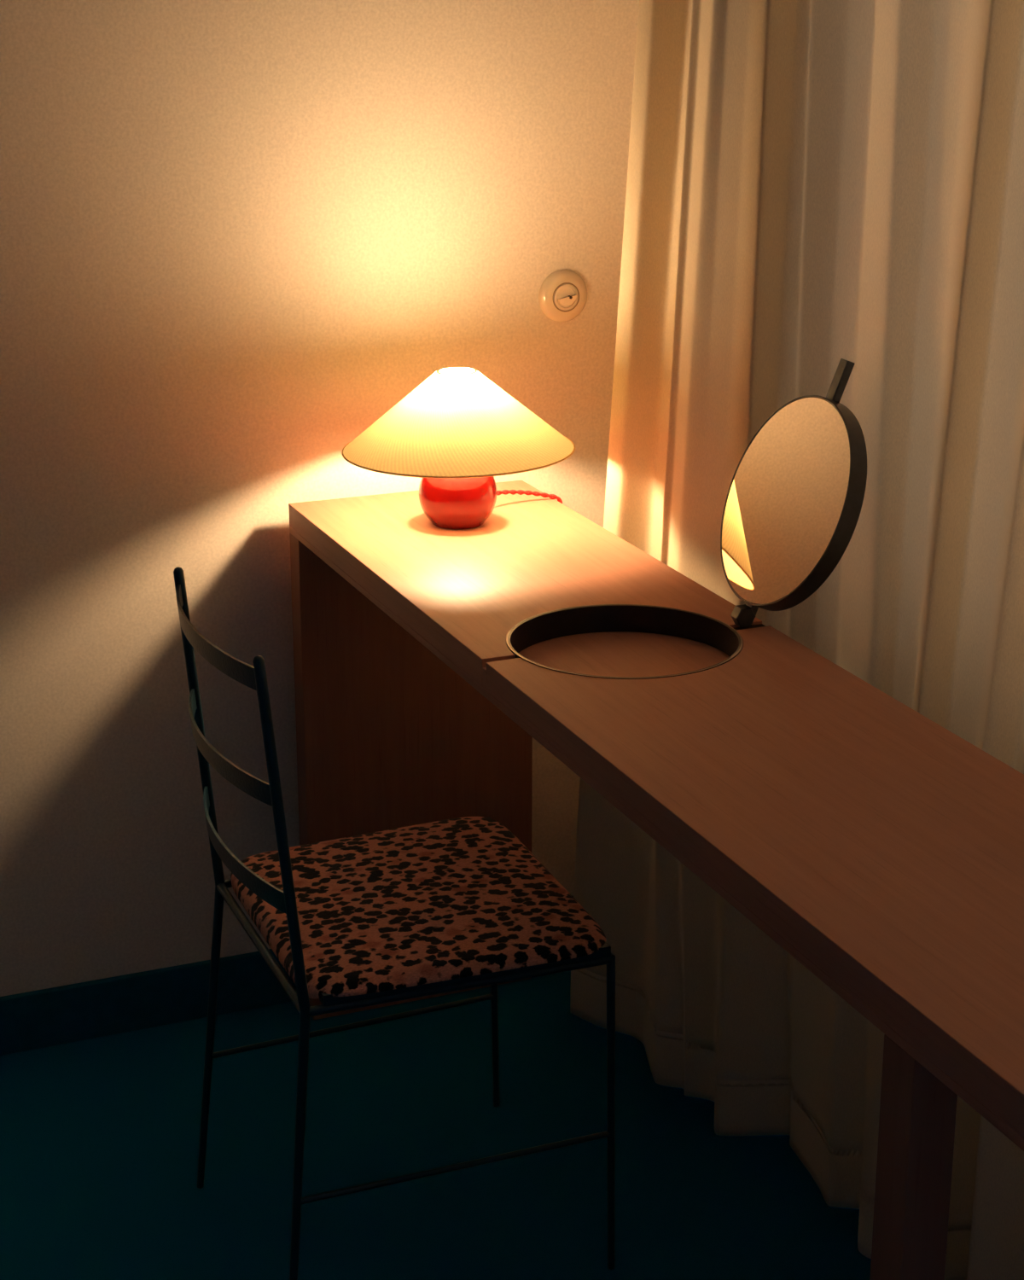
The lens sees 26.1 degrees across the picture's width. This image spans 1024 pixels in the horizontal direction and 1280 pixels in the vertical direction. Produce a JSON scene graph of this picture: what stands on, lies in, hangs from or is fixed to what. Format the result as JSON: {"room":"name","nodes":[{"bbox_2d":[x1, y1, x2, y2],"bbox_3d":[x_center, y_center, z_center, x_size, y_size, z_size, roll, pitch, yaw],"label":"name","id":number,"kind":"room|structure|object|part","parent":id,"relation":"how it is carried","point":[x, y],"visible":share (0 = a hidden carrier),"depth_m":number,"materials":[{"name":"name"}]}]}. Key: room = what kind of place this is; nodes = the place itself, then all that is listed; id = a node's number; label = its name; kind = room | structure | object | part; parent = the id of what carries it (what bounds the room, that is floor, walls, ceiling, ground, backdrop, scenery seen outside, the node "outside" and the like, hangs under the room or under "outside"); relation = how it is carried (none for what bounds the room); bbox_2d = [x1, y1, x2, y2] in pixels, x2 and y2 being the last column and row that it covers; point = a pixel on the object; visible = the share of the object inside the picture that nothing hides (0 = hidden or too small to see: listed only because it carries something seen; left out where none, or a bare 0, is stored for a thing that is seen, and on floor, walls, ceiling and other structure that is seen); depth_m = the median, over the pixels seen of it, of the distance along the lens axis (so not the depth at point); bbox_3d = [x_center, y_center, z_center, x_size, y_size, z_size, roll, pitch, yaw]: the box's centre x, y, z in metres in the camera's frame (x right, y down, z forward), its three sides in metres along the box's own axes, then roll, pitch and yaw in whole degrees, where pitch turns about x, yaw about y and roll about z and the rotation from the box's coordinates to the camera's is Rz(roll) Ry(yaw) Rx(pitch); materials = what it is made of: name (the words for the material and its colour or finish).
{"room":"hotel room","nodes":[
{"label":"hotel room","id":0,"kind":"room"},
{"bbox_2d":[0,0,639,996],"bbox_3d":[-1.190,-0.586,2.538,3.277,2.541,0.091,-7,20,-21],"label":"wall","id":1,"kind":"structure","parent":0,"point":[235,235],"depth_m":2.94,"materials":[{"name":"white paint"}]},
{"bbox_2d":[0,895,573,1055],"bbox_3d":[-1.212,0.600,2.862,3.186,0.085,0.012,-7,20,-21],"label":"baseboard","id":2,"kind":"structure","parent":1,"relation":"attached to","point":[47,1017],"depth_m":3.12,"materials":[{"name":"black wood"}]},
{"bbox_2d":[538,269,587,322],"bbox_3d":[0.074,-0.476,3.062,0.073,0.073,0.019,-7,20,-21],"label":"wall switch","id":3,"kind":"object","parent":1,"relation":"attached to","point":[562,295],"visible":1,"depth_m":3.06,"materials":[{"name":"beige plastic"}]},
{"bbox_2d":[0,971,871,1279],"bbox_3d":[-0.477,1.198,1.308,3.277,0.076,3.828,-7,20,-21],"label":"floor","id":4,"kind":"structure","parent":0,"point":[100,1137],"depth_m":2.80,"materials":[{"name":"teal carpet"}]},
{"bbox_2d":[173,566,615,1279],"bbox_3d":[-0.144,0.321,2.560,0.438,0.806,0.409,-7,20,-21],"label":"dining chair","id":5,"kind":"object","parent":4,"relation":"on","point":[438,907],"visible":1,"depth_m":2.48,"materials":[{"name":"black metal"}]},
{"bbox_3d":[-0.369,0.297,2.637,0.054,0.803,0.014,-7,20,-21],"label":"leg","id":6,"kind":"part","parent":5,"relation":"part of","materials":[{"name":"black metal"}]},
{"bbox_3d":[-0.188,0.267,2.728,0.367,0.011,0.011,-10,21,-27],"label":"seat rail","id":7,"kind":"part","parent":5,"relation":"part of","materials":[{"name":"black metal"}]},
{"bbox_3d":[-0.284,0.344,2.493,0.011,0.011,0.347,-7,20,-21],"label":"seat rail","id":8,"kind":"part","parent":5,"relation":"part of","materials":[{"name":"black metal"}]},
{"bbox_3d":[-0.236,0.396,2.333,0.048,0.806,0.012,-7,20,-21],"label":"leg","id":9,"kind":"part","parent":5,"relation":"part of","materials":[{"name":"black metal"}]},
{"bbox_2d":[230,816,606,999],"bbox_3d":[-0.115,0.300,2.561,0.364,0.031,0.401,-7,20,-21],"label":"seat cushion","id":10,"kind":"object","parent":5,"relation":"on","point":[438,907],"depth_m":2.49,"materials":[{"name":"fabric"}]},
{"bbox_3d":[-0.055,0.375,2.400,0.353,0.011,0.011,-7,19,-20],"label":"seat rail","id":11,"kind":"part","parent":5,"relation":"part of","materials":[{"name":"black metal"}]},
{"bbox_3d":[-0.024,0.427,2.874,0.015,0.407,0.010,-7,20,-21],"label":"leg","id":12,"kind":"part","parent":5,"relation":"part of","materials":[{"name":"black metal"}]},
{"bbox_3d":[0.113,0.543,2.523,0.016,0.407,0.010,-7,20,-21],"label":"leg","id":13,"kind":"part","parent":5,"relation":"part of","materials":[{"name":"black metal"}]},
{"bbox_2d":[288,480,1023,1279],"bbox_3d":[0.224,0.433,2.299,0.340,0.756,1.925,-7,20,-21],"label":"desk","id":14,"kind":"object","parent":4,"relation":"on","point":[881,848],"visible":1,"depth_m":2.17,"materials":[{"name":"brown wood"}]},
{"bbox_3d":[-0.135,0.180,3.132,0.340,0.714,0.041,-7,20,-21],"label":"panel","id":15,"kind":"part","parent":14,"relation":"part of","materials":[{"name":"brown wood"}]},
{"bbox_2d":[341,366,575,529],"bbox_3d":[-0.067,0.105,2.985,0.326,0.963,0.354,-7,20,-21],"label":"table lamp","id":16,"kind":"object","parent":14,"relation":"on","point":[456,431],"visible":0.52,"depth_m":2.76,"materials":[{"name":"white fabric"}]},
{"bbox_3d":[-0.070,-0.320,2.813,0.041,0.049,0.041,-7,20,-21],"label":"bulb","id":17,"kind":"part","parent":16,"relation":"part of","materials":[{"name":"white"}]},
{"bbox_3d":[-0.069,-0.292,2.822,0.299,0.104,0.299,-7,20,-21],"label":"lamp shade","id":18,"kind":"part","parent":16,"relation":"part of","materials":[{"name":"fabric"}]},
{"bbox_3d":[-0.024,0.150,3.127,0.156,0.788,0.165,-7,20,-21],"label":"cord","id":19,"kind":"part","parent":16,"relation":"part of","materials":[{"name":"red fabric"}]},
{"bbox_3d":[0.266,-0.011,2.460,0.038,0.006,0.016,-7,20,-21],"label":"hinge plate","id":20,"kind":"part","parent":14,"relation":"part of","materials":[{"name":"black metal"}]},
{"bbox_2d":[720,358,866,627],"bbox_3d":[0.308,-0.161,2.434,0.135,0.291,0.242,-7,20,-21],"label":"vanity mirror","id":21,"kind":"object","parent":14,"relation":"on","point":[794,499],"visible":1,"depth_m":2.41,"materials":[{"name":"brown metal"}]},
{"bbox_3d":[0.264,-0.030,2.459,0.018,0.027,0.016,-7,20,-21],"label":"arm","id":22,"kind":"part","parent":21,"relation":"part of","materials":[{"name":"brown metal"}]},
{"bbox_3d":[0.359,-0.283,2.414,0.026,0.046,0.016,-7,20,-21],"label":"handle","id":23,"kind":"part","parent":21,"relation":"part of","materials":[{"name":"brown metal"}]},
{"bbox_3d":[0.304,0.637,1.749,0.040,0.714,0.042,-7,20,-21],"label":"leg","id":24,"kind":"part","parent":14,"relation":"part of","materials":[{"name":"brown wood"}]},
{"bbox_3d":[-0.477,-1.287,0.488,3.277,0.075,3.828,-7,20,-21],"label":"ceiling","id":25,"kind":"structure","parent":0,"visible":0},
{"bbox_2d":[570,0,1023,1279],"bbox_3d":[0.588,-0.374,1.954,0.260,2.499,2.162,-7,20,-21],"label":"curtain","id":26,"kind":"object","parent":25,"relation":"hanging from","point":[811,185],"visible":0.66,"depth_m":2.50,"materials":[{"name":"beige fabric"}]}
]}

